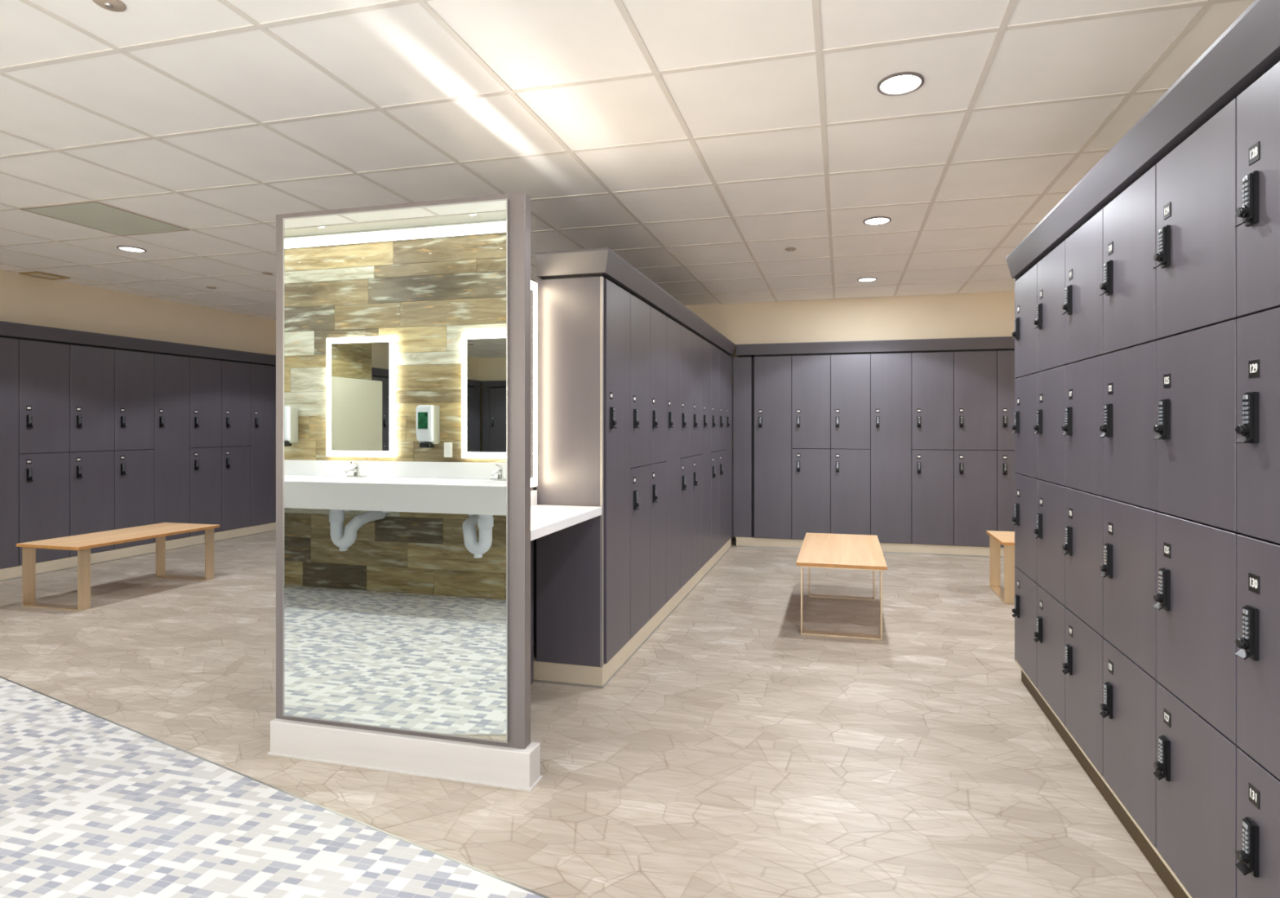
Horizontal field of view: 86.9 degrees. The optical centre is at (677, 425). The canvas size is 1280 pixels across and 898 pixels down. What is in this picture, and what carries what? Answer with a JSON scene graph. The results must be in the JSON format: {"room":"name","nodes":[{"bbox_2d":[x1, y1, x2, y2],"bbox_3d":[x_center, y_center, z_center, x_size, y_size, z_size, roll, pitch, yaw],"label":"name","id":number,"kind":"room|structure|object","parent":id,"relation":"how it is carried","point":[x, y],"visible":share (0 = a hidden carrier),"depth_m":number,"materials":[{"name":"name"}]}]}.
{"room":"changing room","nodes":[
{"label":"changing room","id":0,"kind":"room"},
{"bbox_2d":[0,269,275,355],"bbox_3d":[-5.692,-1.123,7.207,0.360,0.456,4.300,0,0,14],"label":"wall","id":1,"kind":"structure","parent":0,"point":[24,299],"depth_m":6.84,"materials":[{"name":"beige paint"}]},
{"bbox_2d":[530,486,533,684],"bbox_3d":[-0.975,0.290,3.091,0.278,2.060,0.848,0,0,14],"label":"wall","id":2,"kind":"structure","parent":0,"point":[531,488],"depth_m":3.45,"materials":[{"name":"grey laminate"}]},
{"bbox_2d":[530,280,537,487],"bbox_3d":[-0.813,-0.210,3.091,0.035,1.030,0.710,0,0,14],"label":"vanity mirror","id":3,"kind":"object","parent":2,"relation":"attached to","point":[533,285],"visible":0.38,"depth_m":3.39,"materials":[{"name":"glass"}]},
{"bbox_2d":[530,289,533,478],"bbox_3d":[-0.802,-0.210,3.089,0.012,0.939,0.619,0,0,14],"label":"mirror glass","id":4,"kind":"object","parent":3,"relation":"attached to","point":[531,291],"depth_m":3.37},
{"bbox_2d":[530,489,537,506],"bbox_3d":[-0.830,0.367,3.059,0.015,0.074,0.860,0,0,14],"label":"backsplash","id":5,"kind":"structure","parent":2,"relation":"attached to","point":[533,493],"depth_m":3.44,"materials":[{"name":"white stone"}]},
{"bbox_2d":[530,489,601,541],"bbox_3d":[-0.659,0.425,3.018,0.368,0.190,0.860,0,0,14],"label":"countertop","id":6,"kind":"structure","parent":2,"relation":"attached to","point":[545,520],"depth_m":3.08,"materials":[{"name":"white stone"}]},
{"bbox_2d":[0,530,1174,897],"bbox_3d":[-1.072,1.345,3.659,11.020,0.050,9.000,0,0,14],"label":"floor","id":7,"kind":"structure","parent":0,"point":[738,752],"depth_m":2.60,"materials":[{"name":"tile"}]},
{"bbox_2d":[16,522,219,610],"bbox_3d":[-4.408,1.090,5.405,0.600,0.460,1.120,0,0,14],"label":"bench","id":8,"kind":"object","parent":7,"relation":"on","point":[82,544],"visible":1,"depth_m":5.05,"materials":[{"name":"brown wood"}]},
{"bbox_2d":[0,320,275,581],"bbox_3d":[-5.645,0.216,6.938,0.440,2.207,3.800,0,0,14],"label":"surround","id":9,"kind":"object","parent":7,"relation":"on","point":[7,330],"visible":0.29,"depth_m":6.74,"materials":[{"name":"laminate"}]},
{"bbox_2d":[0,337,18,568],"bbox_3d":[-5.949,0.230,5.718,0.429,1.969,0.397,0,0,14],"label":"locker","id":10,"kind":"object","parent":9,"relation":"on","point":[9,348],"visible":1,"depth_m":5.79,"materials":[{"name":"grey laminate"}]},
{"bbox_2d":[18,452,69,565],"bbox_3d":[-5.854,0.729,6.105,0.429,0.971,0.397,0,0,14],"label":"locker","id":11,"kind":"object","parent":9,"relation":"on","point":[43,477],"visible":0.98,"depth_m":6.05,"materials":[{"name":"grey laminate"}]},
{"bbox_2d":[18,339,69,453],"bbox_3d":[-5.854,-0.256,6.105,0.429,0.997,0.397,0,0,14],"label":"locker","id":12,"kind":"object","parent":11,"relation":"on","point":[43,366],"visible":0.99,"depth_m":6.05,"materials":[{"name":"grey laminate"}]},
{"bbox_2d":[69,450,114,556],"bbox_3d":[-5.760,0.729,6.491,0.429,0.971,0.396,0,0,14],"label":"locker","id":13,"kind":"object","parent":9,"relation":"on","point":[91,473],"visible":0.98,"depth_m":6.44,"materials":[{"name":"grey laminate"}]},
{"bbox_2d":[69,344,114,452],"bbox_3d":[-5.760,-0.256,6.491,0.429,0.997,0.396,0,0,14],"label":"locker","id":14,"kind":"object","parent":13,"relation":"on","point":[91,369],"visible":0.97,"depth_m":6.43,"materials":[{"name":"grey laminate"}]},
{"bbox_2d":[114,448,154,549],"bbox_3d":[-5.666,0.729,6.875,0.429,0.971,0.392,0,0,14],"label":"locker","id":15,"kind":"object","parent":9,"relation":"on","point":[134,469],"visible":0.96,"depth_m":6.82,"materials":[{"name":"grey laminate"}]},
{"bbox_2d":[114,349,154,450],"bbox_3d":[-5.666,-0.256,6.875,0.429,0.997,0.392,0,0,14],"label":"locker","id":16,"kind":"object","parent":15,"relation":"on","point":[134,371],"visible":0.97,"depth_m":6.82,"materials":[{"name":"grey laminate"}]},
{"bbox_2d":[152,353,189,542],"bbox_3d":[-5.573,0.230,7.257,0.429,1.969,0.393,0,0,14],"label":"locker","id":17,"kind":"object","parent":9,"relation":"on","point":[171,373],"visible":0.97,"depth_m":7.21,"materials":[{"name":"grey laminate"}]},
{"bbox_2d":[189,447,222,536],"bbox_3d":[-5.479,0.729,7.639,0.429,0.971,0.393,0,0,14],"label":"locker","id":18,"kind":"object","parent":9,"relation":"on","point":[205,463],"visible":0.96,"depth_m":7.58,"materials":[{"name":"grey laminate"}]},
{"bbox_2d":[189,357,222,448],"bbox_3d":[-5.479,-0.256,7.639,0.429,0.997,0.393,0,0,14],"label":"locker","id":19,"kind":"object","parent":18,"relation":"on","point":[205,375],"visible":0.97,"depth_m":7.57,"materials":[{"name":"grey laminate"}]},
{"bbox_2d":[221,445,250,530],"bbox_3d":[-5.386,0.729,8.022,0.429,0.971,0.393,0,0,14],"label":"locker","id":20,"kind":"object","parent":9,"relation":"on","point":[236,460],"visible":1,"depth_m":7.97,"materials":[{"name":"grey laminate"}]},
{"bbox_2d":[220,360,250,447],"bbox_3d":[-5.386,-0.256,8.022,0.429,0.997,0.393,0,0,14],"label":"locker","id":21,"kind":"object","parent":20,"relation":"on","point":[236,376],"visible":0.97,"depth_m":7.97,"materials":[{"name":"grey laminate"}]},
{"bbox_2d":[249,364,275,525],"bbox_3d":[-5.292,0.230,8.405,0.429,1.969,0.393,0,0,14],"label":"locker","id":22,"kind":"object","parent":9,"relation":"on","point":[263,377],"visible":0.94,"depth_m":8.34,"materials":[{"name":"grey laminate"}]},
{"bbox_2d":[0,675,550,897],"bbox_3d":[-1.376,1.344,2.414,11.346,0.051,0.008,0,0,27],"label":"trim","id":23,"kind":"structure","parent":7,"relation":"on","point":[79,708],"depth_m":2.36,"materials":[{"name":"silver metal"}]},
{"bbox_2d":[266,192,542,791],"bbox_3d":[-1.077,0.231,2.624,1.152,2.178,0.102,0,0,14],"label":"mirror","id":24,"kind":"object","parent":7,"relation":"on","point":[403,330],"visible":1,"depth_m":2.58,"materials":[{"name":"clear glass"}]},
{"bbox_2d":[530,279,536,640],"bbox_3d":[-0.651,0.245,5.571,0.490,2.150,4.045,0,0,14],"label":"surround","id":25,"kind":"object","parent":7,"relation":"on","point":[531,279],"visible":0.02,"depth_m":3.85,"materials":[{"name":"grey laminate"}]},
{"bbox_2d":[533,247,735,688],"bbox_3d":[-0.133,0.216,5.420,0.570,2.207,4.105,0,0,14],"label":"surround","id":26,"kind":"object","parent":7,"relation":"on","point":[570,560],"visible":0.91,"depth_m":3.45,"materials":[{"name":"laminate"}]},
{"bbox_2d":[533,278,630,662],"bbox_3d":[-0.494,0.230,3.688,0.429,1.969,0.405,0,0,14],"label":"locker","id":27,"kind":"object","parent":26,"relation":"on","point":[616,300],"visible":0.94,"depth_m":3.59,"materials":[{"name":"grey laminate"}]},
{"bbox_2d":[630,465,649,639],"bbox_3d":[-0.398,0.729,4.082,0.429,0.971,0.405,0,0,14],"label":"locker","id":28,"kind":"object","parent":26,"relation":"on","point":[639,476],"visible":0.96,"depth_m":4.00,"materials":[{"name":"grey laminate"}]},
{"bbox_2d":[630,293,649,468],"bbox_3d":[-0.398,-0.256,4.082,0.429,0.997,0.405,0,0,14],"label":"locker","id":29,"kind":"object","parent":28,"relation":"on","point":[639,310],"visible":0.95,"depth_m":4.00,"materials":[{"name":"grey laminate"}]},
{"bbox_2d":[647,462,666,618],"bbox_3d":[-0.302,0.729,4.476,0.429,0.971,0.405,0,0,14],"label":"locker","id":30,"kind":"object","parent":26,"relation":"on","point":[657,470],"visible":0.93,"depth_m":4.40,"materials":[{"name":"grey laminate"}]},
{"bbox_2d":[649,306,666,464],"bbox_3d":[-0.302,-0.256,4.476,0.429,0.997,0.405,0,0,14],"label":"locker","id":31,"kind":"object","parent":30,"relation":"on","point":[657,319],"visible":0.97,"depth_m":4.40,"materials":[{"name":"grey laminate"}]},
{"bbox_2d":[663,316,679,602],"bbox_3d":[-0.205,0.230,4.871,0.429,1.969,0.405,0,0,14],"label":"locker","id":32,"kind":"object","parent":26,"relation":"on","point":[673,328],"visible":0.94,"depth_m":4.78,"materials":[{"name":"grey laminate"}]},
{"bbox_2d":[680,456,692,588],"bbox_3d":[-0.109,0.729,5.265,0.429,0.971,0.405,0,0,14],"label":"locker","id":33,"kind":"object","parent":26,"relation":"on","point":[686,463],"visible":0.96,"depth_m":5.21,"materials":[{"name":"grey laminate"}]},
{"bbox_2d":[680,324,692,457],"bbox_3d":[-0.109,-0.256,5.265,0.429,0.997,0.405,0,0,14],"label":"locker","id":34,"kind":"object","parent":33,"relation":"on","point":[686,335],"visible":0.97,"depth_m":5.21,"materials":[{"name":"grey laminate"}]},
{"bbox_2d":[692,454,702,576],"bbox_3d":[-0.013,0.729,5.660,0.429,0.971,0.405,0,0,14],"label":"locker","id":35,"kind":"object","parent":26,"relation":"on","point":[696,460],"visible":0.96,"depth_m":5.59,"materials":[{"name":"grey laminate"}]},
{"bbox_2d":[692,332,702,455],"bbox_3d":[-0.013,-0.256,5.660,0.429,0.997,0.405,0,0,14],"label":"locker","id":36,"kind":"object","parent":35,"relation":"on","point":[696,340],"visible":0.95,"depth_m":5.59,"materials":[{"name":"grey laminate"}]},
{"bbox_2d":[700,338,711,566],"bbox_3d":[0.084,0.230,6.054,0.429,1.969,0.405,0,0,14],"label":"locker","id":37,"kind":"object","parent":26,"relation":"on","point":[706,346],"visible":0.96,"depth_m":5.99,"materials":[{"name":"grey laminate"}]},
{"bbox_2d":[711,451,719,557],"bbox_3d":[0.180,0.729,6.449,0.429,0.971,0.405,0,0,14],"label":"locker","id":38,"kind":"object","parent":26,"relation":"on","point":[714,455],"visible":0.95,"depth_m":6.37,"materials":[{"name":"grey laminate"}]},
{"bbox_2d":[711,344,719,452],"bbox_3d":[0.180,-0.256,6.449,0.429,0.997,0.405,0,0,14],"label":"locker","id":39,"kind":"object","parent":38,"relation":"on","point":[714,351],"visible":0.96,"depth_m":6.37,"materials":[{"name":"grey laminate"}]},
{"bbox_2d":[716,449,725,549],"bbox_3d":[0.276,0.729,6.843,0.429,0.971,0.405,0,0,14],"label":"locker","id":40,"kind":"object","parent":26,"relation":"on","point":[722,452],"visible":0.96,"depth_m":6.76,"materials":[{"name":"grey laminate"}]},
{"bbox_2d":[719,349,725,450],"bbox_3d":[0.276,-0.256,6.843,0.429,0.997,0.405,0,0,14],"label":"locker","id":41,"kind":"object","parent":40,"relation":"on","point":[722,354],"visible":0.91,"depth_m":6.76,"materials":[{"name":"grey laminate"}]},
{"bbox_2d":[724,353,732,542],"bbox_3d":[0.373,0.230,7.237,0.429,1.969,0.405,0,0,14],"label":"locker","id":42,"kind":"object","parent":26,"relation":"on","point":[728,449],"visible":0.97,"depth_m":7.15,"materials":[{"name":"grey laminate"}]},
{"bbox_2d":[795,532,887,639],"bbox_3d":[1.161,1.090,4.786,0.550,0.460,1.220,0,0,14],"label":"bench","id":43,"kind":"object","parent":7,"relation":"on","point":[821,550],"visible":1,"depth_m":4.48,"materials":[{"name":"brown wood"}]},
{"bbox_2d":[733,336,1014,557],"bbox_3d":[2.344,0.216,7.158,3.487,2.207,0.440,0,0,14],"label":"surround","id":44,"kind":"object","parent":7,"relation":"on","point":[744,365],"visible":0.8,"depth_m":7.29,"materials":[{"name":"laminate"}]},
{"bbox_2d":[754,355,791,538],"bbox_3d":[1.074,0.230,7.474,0.406,1.969,0.429,0,0,14],"label":"locker","id":45,"kind":"object","parent":44,"relation":"on","point":[772,375],"visible":0.98,"depth_m":7.29,"materials":[{"name":"grey laminate"}]},
{"bbox_2d":[791,448,831,539],"bbox_3d":[1.469,0.729,7.378,0.406,0.971,0.429,0,0,14],"label":"locker","id":46,"kind":"object","parent":44,"relation":"on","point":[811,468],"visible":0.97,"depth_m":7.20,"materials":[{"name":"grey laminate"}]},
{"bbox_2d":[791,355,831,448],"bbox_3d":[1.469,-0.256,7.378,0.406,0.997,0.429,0,0,14],"label":"locker","id":47,"kind":"object","parent":46,"relation":"on","point":[811,374],"visible":1,"depth_m":7.20,"materials":[{"name":"grey laminate"}]},
{"bbox_2d":[831,448,870,534],"bbox_3d":[1.865,0.729,7.281,0.406,0.971,0.429,0,0,14],"label":"locker","id":48,"kind":"object","parent":44,"relation":"on","point":[850,468],"visible":0.96,"depth_m":7.10,"materials":[{"name":"grey laminate"}]},
{"bbox_2d":[831,354,870,448],"bbox_3d":[1.865,-0.256,7.281,0.406,0.997,0.429,0,0,14],"label":"locker","id":49,"kind":"object","parent":48,"relation":"on","point":[850,373],"visible":1,"depth_m":7.10,"materials":[{"name":"grey laminate"}]},
{"bbox_2d":[870,352,911,543],"bbox_3d":[2.260,0.230,7.184,0.406,1.969,0.429,0,0,14],"label":"locker","id":50,"kind":"object","parent":44,"relation":"on","point":[890,373],"visible":0.98,"depth_m":7.01,"materials":[{"name":"grey laminate"}]},
{"bbox_2d":[911,449,953,545],"bbox_3d":[2.655,0.729,7.088,0.406,0.971,0.429,0,0,14],"label":"locker","id":51,"kind":"object","parent":44,"relation":"on","point":[931,470],"visible":0.96,"depth_m":6.91,"materials":[{"name":"grey laminate"}]},
{"bbox_2d":[911,351,953,449],"bbox_3d":[2.655,-0.256,7.088,0.406,0.997,0.429,0,0,14],"label":"locker","id":52,"kind":"object","parent":51,"relation":"on","point":[931,373],"visible":0.98,"depth_m":6.91,"materials":[{"name":"grey laminate"}]},
{"bbox_2d":[953,449,996,546],"bbox_3d":[3.051,0.729,6.991,0.406,0.971,0.429,0,0,14],"label":"locker","id":53,"kind":"object","parent":44,"relation":"on","point":[975,471],"visible":0.98,"depth_m":6.81,"materials":[{"name":"grey laminate"}]},
{"bbox_2d":[953,351,996,449],"bbox_3d":[3.051,-0.256,6.991,0.406,0.997,0.429,0,0,14],"label":"locker","id":54,"kind":"object","parent":53,"relation":"on","point":[975,373],"visible":0.99,"depth_m":6.81,"materials":[{"name":"grey laminate"}]},
{"bbox_2d":[996,449,1014,546],"bbox_3d":[3.446,0.729,6.895,0.406,0.971,0.429,0,0,14],"label":"locker","id":55,"kind":"object","parent":44,"relation":"on","point":[1005,458],"visible":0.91,"depth_m":6.74,"materials":[{"name":"grey laminate"}]},
{"bbox_2d":[996,350,1014,450],"bbox_3d":[3.446,-0.256,6.895,0.406,0.997,0.429,0,0,14],"label":"locker","id":56,"kind":"object","parent":55,"relation":"on","point":[1005,359],"visible":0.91,"depth_m":6.74,"materials":[{"name":"grey laminate"}]},
{"bbox_2d":[986,530,1014,604],"bbox_3d":[3.070,1.090,5.128,1.230,0.460,0.570,0,0,14],"label":"bench","id":57,"kind":"object","parent":7,"relation":"on","point":[997,538],"visible":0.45,"depth_m":5.24,"materials":[{"name":"brown wood"}]},
{"bbox_2d":[1005,0,1279,897],"bbox_3d":[1.608,0.216,2.096,0.460,2.207,2.866,0,0,14],"label":"surround","id":58,"kind":"object","parent":7,"relation":"on","point":[1250,46],"visible":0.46,"depth_m":1.91,"materials":[{"name":"laminate"}]},
{"bbox_2d":[1011,567,1039,688],"bbox_3d":[1.897,0.974,3.274,0.439,0.482,0.405,0,0,14],"label":"locker","id":59,"kind":"object","parent":58,"relation":"on","point":[1024,611],"visible":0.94,"depth_m":3.30,"materials":[{"name":"grey laminate"}]},
{"bbox_2d":[1011,473,1041,583],"bbox_3d":[1.897,0.488,3.274,0.439,0.486,0.405,0,0,14],"label":"locker","id":60,"kind":"object","parent":59,"relation":"on","point":[1024,518],"visible":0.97,"depth_m":3.30,"materials":[{"name":"grey laminate"}]},
{"bbox_2d":[1011,373,1037,478],"bbox_3d":[1.897,-0.001,3.274,0.439,0.491,0.405,0,0,14],"label":"locker","id":61,"kind":"object","parent":60,"relation":"on","point":[1026,387],"visible":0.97,"depth_m":3.30,"materials":[{"name":"grey laminate"}]},
{"bbox_2d":[1011,263,1039,377],"bbox_3d":[1.897,-0.501,3.274,0.439,0.507,0.405,0,0,14],"label":"locker","id":62,"kind":"object","parent":61,"relation":"on","point":[1024,334],"visible":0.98,"depth_m":3.30,"materials":[{"name":"grey laminate"}]},
{"bbox_2d":[1033,585,1066,725],"bbox_3d":[1.800,0.974,2.880,0.439,0.482,0.405,0,0,14],"label":"locker","id":63,"kind":"object","parent":58,"relation":"on","point":[1050,635],"visible":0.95,"depth_m":2.90,"materials":[{"name":"grey laminate"}]},
{"bbox_2d":[1033,479,1069,605],"bbox_3d":[1.800,0.488,2.880,0.439,0.486,0.405,0,0,14],"label":"locker","id":64,"kind":"object","parent":63,"relation":"on","point":[1050,531],"visible":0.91,"depth_m":2.90,"materials":[{"name":"grey laminate"}]},
{"bbox_2d":[1033,365,1065,485],"bbox_3d":[1.800,-0.001,2.880,0.439,0.491,0.405,0,0,14],"label":"locker","id":65,"kind":"object","parent":64,"relation":"on","point":[1051,412],"visible":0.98,"depth_m":2.90,"materials":[{"name":"grey laminate"}]},
{"bbox_2d":[1033,240,1069,372],"bbox_3d":[1.800,-0.501,2.880,0.439,0.507,0.405,0,0,14],"label":"locker","id":66,"kind":"object","parent":65,"relation":"on","point":[1050,322],"visible":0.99,"depth_m":2.90,"materials":[{"name":"grey laminate"}]},
{"bbox_2d":[1062,608,1105,775],"bbox_3d":[1.704,0.974,2.486,0.439,0.482,0.405,0,0,14],"label":"locker","id":67,"kind":"object","parent":58,"relation":"on","point":[1082,665],"visible":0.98,"depth_m":2.52,"materials":[{"name":"grey laminate"}]},
{"bbox_2d":[1061,487,1108,636],"bbox_3d":[1.704,0.488,2.486,0.439,0.486,0.405,0,0,14],"label":"locker","id":68,"kind":"object","parent":67,"relation":"on","point":[1082,547],"visible":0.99,"depth_m":2.51,"materials":[{"name":"grey laminate"}]},
{"bbox_2d":[1061,355,1103,496],"bbox_3d":[1.704,-0.001,2.486,0.439,0.491,0.405,0,0,14],"label":"locker","id":69,"kind":"object","parent":68,"relation":"on","point":[1083,379],"visible":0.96,"depth_m":2.51,"materials":[{"name":"grey laminate"}]},
{"bbox_2d":[1062,208,1108,364],"bbox_3d":[1.704,-0.501,2.486,0.439,0.507,0.405,0,0,14],"label":"locker","id":70,"kind":"object","parent":69,"relation":"on","point":[1083,305],"visible":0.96,"depth_m":2.52,"materials":[{"name":"grey laminate"}]},
{"bbox_2d":[1099,639,1159,847],"bbox_3d":[1.608,0.974,2.091,0.439,0.482,0.405,0,0,14],"label":"locker","id":71,"kind":"object","parent":58,"relation":"on","point":[1129,705],"visible":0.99,"depth_m":2.11,"materials":[{"name":"grey laminate"}]},
{"bbox_2d":[1099,497,1163,679],"bbox_3d":[1.608,0.488,2.091,0.439,0.486,0.405,0,0,14],"label":"locker","id":72,"kind":"object","parent":71,"relation":"on","point":[1129,566],"visible":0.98,"depth_m":2.11,"materials":[{"name":"grey laminate"}]},
{"bbox_2d":[1099,341,1156,510],"bbox_3d":[1.608,-0.001,2.091,0.439,0.491,0.405,0,0,14],"label":"locker","id":73,"kind":"object","parent":72,"relation":"on","point":[1129,375],"visible":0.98,"depth_m":2.11,"materials":[{"name":"grey laminate"}]},
{"bbox_2d":[1099,164,1162,353],"bbox_3d":[1.608,-0.501,2.091,0.439,0.507,0.405,0,0,14],"label":"locker","id":74,"kind":"object","parent":73,"relation":"on","point":[1129,285],"visible":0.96,"depth_m":2.11,"materials":[{"name":"grey laminate"}]},
{"bbox_2d":[1153,682,1239,897],"bbox_3d":[1.511,0.974,1.697,0.439,0.482,0.405,0,0,14],"label":"locker","id":75,"kind":"object","parent":58,"relation":"on","point":[1195,766],"visible":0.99,"depth_m":1.72,"materials":[{"name":"grey laminate"}]},
{"bbox_2d":[1152,512,1244,744],"bbox_3d":[1.511,0.488,1.697,0.439,0.486,0.405,0,0,14],"label":"locker","id":76,"kind":"object","parent":75,"relation":"on","point":[1195,597],"visible":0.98,"depth_m":1.70,"materials":[{"name":"grey laminate"}]},
{"bbox_2d":[1153,319,1236,531],"bbox_3d":[1.511,-0.001,1.697,0.439,0.491,0.405,0,0,14],"label":"locker","id":77,"kind":"object","parent":76,"relation":"on","point":[1196,437],"visible":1,"depth_m":1.71,"materials":[{"name":"grey laminate"}]},
{"bbox_2d":[1153,97,1244,338],"bbox_3d":[1.511,-0.501,1.697,0.439,0.507,0.405,0,0,14],"label":"locker","id":78,"kind":"object","parent":77,"relation":"on","point":[1195,257],"visible":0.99,"depth_m":1.71,"materials":[{"name":"grey laminate"}]},
{"bbox_2d":[1235,747,1279,897],"bbox_3d":[1.415,0.974,1.302,0.439,0.482,0.405,0,0,14],"label":"locker","id":79,"kind":"object","parent":58,"relation":"on","point":[1257,853],"visible":1,"depth_m":1.46,"materials":[{"name":"grey laminate"}]},
{"bbox_2d":[1235,534,1279,779],"bbox_3d":[1.415,0.488,1.302,0.439,0.486,0.405,0,0,14],"label":"locker","id":80,"kind":"object","parent":79,"relation":"on","point":[1257,642],"visible":1,"depth_m":1.46,"materials":[{"name":"grey laminate"}]},
{"bbox_2d":[1235,307,1279,543],"bbox_3d":[1.415,-0.001,1.302,0.439,0.491,0.405,0,0,14],"label":"locker","id":81,"kind":"object","parent":80,"relation":"on","point":[1257,429],"visible":1,"depth_m":1.46,"materials":[{"name":"grey laminate"}]},
{"bbox_2d":[1235,61,1279,316],"bbox_3d":[1.415,-0.501,1.302,0.439,0.507,0.405,0,0,14],"label":"locker","id":82,"kind":"object","parent":81,"relation":"on","point":[1257,213],"visible":0.99,"depth_m":1.46,"materials":[{"name":"grey laminate"}]},
{"bbox_2d":[0,0,1254,320],"bbox_3d":[-1.072,-1.377,3.659,11.020,0.061,9.000,0,0,14],"label":"ceiling","id":83,"kind":"structure","parent":0,"point":[400,55],"depth_m":3.03,"materials":[{"name":"tile"}]},
{"bbox_2d":[18,271,70,279],"bbox_3d":[-5.667,-1.344,6.048,0.220,0.008,0.260,0,0,14],"label":"ceiling vent","id":84,"kind":"object","parent":83,"relation":"in","point":[51,277],"visible":1,"depth_m":6.04,"materials":[{"name":"beige metal"}]},
{"bbox_2d":[19,200,190,235],"bbox_3d":[-3.713,-1.347,4.412,0.610,0.007,0.610,0,0,14],"label":"ceiling panel","id":85,"kind":"object","parent":83,"relation":"attached to","point":[94,215],"visible":1,"depth_m":4.39,"materials":[{"name":"beige"}]},
{"bbox_2d":[92,0,125,12],"bbox_3d":[-1.811,-1.343,2.151,0.084,0.015,0.084,0,0,14],"label":"sprinkler cover","id":86,"kind":"object","parent":83,"relation":"attached to","point":[117,6],"visible":1,"depth_m":2.15,"materials":[{"name":"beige metal"}]},
{"bbox_2d":[116,245,146,253],"bbox_3d":[-4.160,-1.347,5.148,0.176,0.009,0.176,0,0,14],"label":"recessed light","id":87,"kind":"object","parent":83,"relation":"in","point":[131,249],"visible":1,"depth_m":5.14,"materials":[{"name":"white plastic"}]},
{"bbox_2d":[119,247,144,251],"bbox_3d":[-4.160,-1.347,5.148,0.151,0.005,0.151,0,0,25],"label":"diffuser","id":88,"kind":"object","parent":87,"relation":"attached to","point":[127,249],"depth_m":5.14,"materials":[{"name":"white plastic"}]},
{"bbox_2d":[206,286,216,288],"bbox_3d":[-4.537,-1.343,6.575,0.084,0.015,0.084,0,0,14],"label":"sprinkler cover","id":89,"kind":"object","parent":83,"relation":"attached to","point":[209,287],"visible":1,"depth_m":6.55,"materials":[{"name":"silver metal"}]},
{"bbox_2d":[262,271,272,275],"bbox_3d":[-3.619,-1.343,5.959,0.084,0.015,0.084,0,0,14],"label":"sprinkler cover","id":90,"kind":"object","parent":83,"relation":"attached to","point":[263,273],"visible":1,"depth_m":5.95,"materials":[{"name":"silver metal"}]},
{"bbox_2d":[785,247,795,251],"bbox_3d":[0.863,-1.343,5.147,0.084,0.015,0.084,0,0,14],"label":"sprinkler cover","id":91,"kind":"object","parent":83,"relation":"attached to","point":[788,249],"visible":1,"depth_m":5.13,"materials":[{"name":"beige metal"}]},
{"bbox_2d":[857,276,876,281],"bbox_3d":[1.748,-1.347,6.216,0.176,0.009,0.176,0,0,14],"label":"recessed light","id":92,"kind":"object","parent":83,"relation":"in","point":[869,278],"visible":1,"depth_m":6.20,"materials":[{"name":"white"}]},
{"bbox_2d":[858,278,875,281],"bbox_3d":[1.748,-1.347,6.216,0.151,0.005,0.151,0,0,25],"label":"diffuser","id":93,"kind":"object","parent":92,"relation":"attached to","point":[860,279],"depth_m":6.21,"materials":[{"name":"white plastic"}]},
{"bbox_2d":[863,216,891,225],"bbox_3d":[1.314,-1.347,4.439,0.176,0.009,0.176,0,0,14],"label":"recessed light","id":94,"kind":"object","parent":83,"relation":"in","point":[877,220],"visible":1,"depth_m":4.42,"materials":[{"name":"white plastic"}]},
{"bbox_2d":[865,217,888,224],"bbox_3d":[1.314,-1.347,4.439,0.151,0.005,0.151,0,0,2],"label":"diffuser","id":95,"kind":"object","parent":94,"relation":"attached to","point":[869,220],"depth_m":4.43,"materials":[{"name":"white plastic"}]},
{"bbox_2d":[877,71,924,96],"bbox_3d":[0.880,-1.347,2.662,0.176,0.009,0.176,0,0,14],"label":"recessed light","id":96,"kind":"object","parent":83,"relation":"in","point":[901,83],"visible":1,"depth_m":2.65,"materials":[{"name":"white plastic"}]},
{"bbox_2d":[880,75,920,93],"bbox_3d":[0.880,-1.347,2.662,0.151,0.005,0.151,0,0,2],"label":"diffuser","id":97,"kind":"object","parent":96,"relation":"attached to","point":[891,84],"depth_m":2.66,"materials":[{"name":"white plastic"}]},
{"bbox_2d":[729,349,738,539],"bbox_3d":[0.007,-0.016,8.079,11.020,2.672,0.100,0,0,14],"label":"wall","id":98,"kind":"structure","parent":0,"point":[734,355],"depth_m":7.87,"materials":[{"name":"beige paint"}]},
{"bbox_2d":[685,291,1014,349],"bbox_3d":[0.119,-1.123,7.779,10.660,0.456,0.430,0,0,14],"label":"wall","id":99,"kind":"structure","parent":0,"point":[988,314],"depth_m":7.10,"materials":[{"name":"beige paint"}]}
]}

